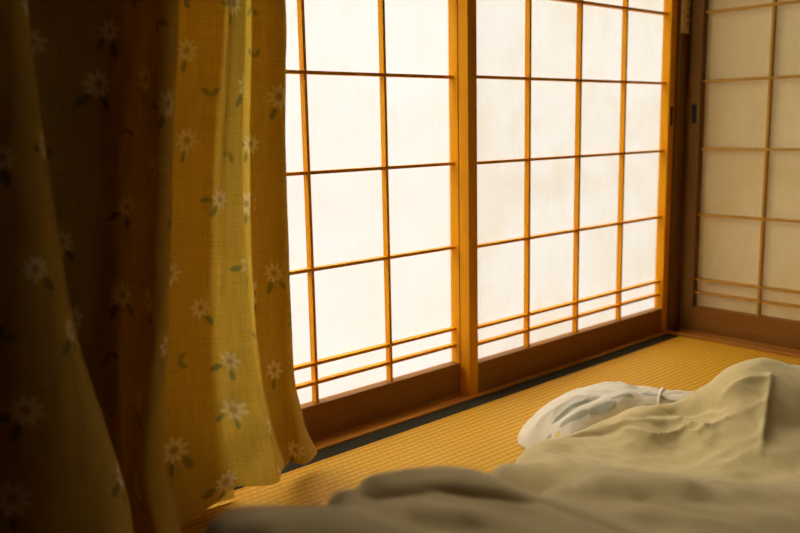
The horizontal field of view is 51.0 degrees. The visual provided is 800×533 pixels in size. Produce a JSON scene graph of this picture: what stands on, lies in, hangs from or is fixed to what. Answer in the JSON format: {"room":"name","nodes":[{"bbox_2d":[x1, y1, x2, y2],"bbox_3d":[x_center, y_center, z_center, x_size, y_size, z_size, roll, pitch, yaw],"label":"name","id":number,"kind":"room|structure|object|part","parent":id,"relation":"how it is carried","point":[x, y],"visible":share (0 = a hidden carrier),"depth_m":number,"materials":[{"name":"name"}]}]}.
{"room":"traditional dwelling","nodes":[
{"label":"traditional dwelling","id":0,"kind":"room"},
{"bbox_3d":[1.219,0.560,0.822,5.650,0.120,3.540,-10,13,-41],"label":"floor","id":1,"kind":"structure","parent":0,"visible":0},
{"bbox_2d":[180,334,799,532],"bbox_3d":[0.470,0.386,1.671,1.793,0.030,0.915,-10,13,-41],"label":"mat","id":2,"kind":"object","parent":1,"relation":"on","point":[481,433],"visible":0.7,"depth_m":1.82,"materials":[{"name":"wicker"}]},
{"bbox_2d":[204,358,799,532],"bbox_3d":[0.614,0.340,0.892,1.802,0.311,1.462,-10,13,-41],"label":"duvet","id":3,"kind":"object","parent":2,"relation":"on","point":[723,457],"visible":1,"depth_m":1.04,"materials":[{"name":"beige fabric"}]},
{"bbox_2d":[517,381,693,448],"bbox_3d":[0.486,0.298,1.749,0.491,0.114,0.218,-3,10,-13],"label":"pillow","id":4,"kind":"object","parent":2,"relation":"on","point":[578,409],"visible":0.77,"depth_m":1.69,"materials":[{"name":"white fabric"}]},
{"bbox_2d":[312,330,670,450],"bbox_3d":[0.155,0.322,2.075,1.770,0.034,0.113,-10,13,-41],"label":"trim","id":5,"kind":"structure","parent":1,"relation":"on","point":[385,422],"depth_m":1.94,"materials":[{"name":"brown wood"}]},
{"bbox_2d":[285,0,460,439],"bbox_3d":[-0.191,-0.498,1.647,0.898,1.746,0.030,-10,13,-41],"label":"screen","id":6,"kind":"object","parent":5,"relation":"on","point":[372,113],"visible":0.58,"depth_m":1.83,"materials":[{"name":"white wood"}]},
{"bbox_3d":[-0.174,0.325,1.786,0.838,0.077,0.029,-10,13,-41],"label":"rail","id":7,"kind":"part","parent":6,"relation":"part of","materials":[{"name":"brown wood"}]},
{"bbox_2d":[458,0,677,395],"bbox_3d":[0.475,-0.604,2.195,0.898,1.746,0.032,-10,13,-41],"label":"screen","id":8,"kind":"object","parent":5,"relation":"on","point":[566,107],"visible":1,"depth_m":2.22,"materials":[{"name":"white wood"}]},
{"bbox_3d":[0.491,0.219,2.334,0.838,0.077,0.029,-10,13,-41],"label":"rail","id":9,"kind":"part","parent":8,"relation":"part of","materials":[{"name":"brown wood"}]},
{"bbox_3d":[0.812,-0.449,2.506,0.009,0.057,0.002,-10,13,-41],"label":"finger pull","id":10,"kind":"part","parent":8,"relation":"part of","materials":[{"name":"metal"}]},
{"bbox_2d":[669,329,799,357],"bbox_3d":[1.504,0.310,1.985,0.170,0.036,1.816,-10,13,-41],"label":"trim","id":11,"kind":"structure","parent":1,"relation":"on","point":[752,345],"depth_m":2.46,"materials":[{"name":"brown wood"}]},
{"bbox_2d":[681,0,799,349],"bbox_3d":[1.179,-0.618,2.175,0.032,1.746,0.898,-10,13,-41],"label":"screen","id":12,"kind":"object","parent":11,"relation":"on","point":[741,268],"visible":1,"depth_m":2.45,"materials":[{"name":"beige paper"}]},
{"bbox_3d":[0.882,-0.458,2.516,0.002,0.057,0.014,-10,13,-41],"label":"finger pull","id":13,"kind":"part","parent":12,"relation":"part of","materials":[{"name":"metal"}]},
{"bbox_3d":[1.198,0.205,2.312,0.029,0.077,0.833,-10,13,-41],"label":"rail","id":14,"kind":"part","parent":12,"relation":"part of","materials":[{"name":"brown wood"}]},
{"bbox_3d":[-0.555,-0.725,1.311,3.790,2.380,0.120,-10,13,-41],"label":"wall","id":15,"kind":"structure","parent":0,"visible":0},
{"bbox_2d":[667,0,692,331],"bbox_3d":[0.863,-0.950,2.486,0.141,2.380,0.056,-10,13,-41],"label":"trim","id":16,"kind":"structure","parent":15,"relation":"attached to","point":[683,40],"depth_m":2.55,"materials":[{"name":"brown wood"}]},
{"bbox_2d":[681,0,689,33],"bbox_3d":[0.843,-0.792,2.468,0.044,0.205,0.002,-10,13,-41],"label":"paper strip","id":17,"kind":"object","parent":15,"relation":"attached to","point":[685,18],"visible":1,"depth_m":2.48,"materials":[{"name":"beige paper"}]},
{"bbox_3d":[0.124,-1.425,1.777,1.771,0.050,0.125,-10,13,-41],"label":"trim","id":18,"kind":"structure","parent":0,"visible":0},
{"bbox_2d":[0,0,316,532],"bbox_3d":[-0.353,-0.406,1.138,0.734,1.734,0.406,-10,13,-41],"label":"curtain","id":19,"kind":"object","parent":18,"relation":"hanging from","point":[147,377],"visible":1,"depth_m":1.29,"materials":[{"name":"fabric"}]}
]}

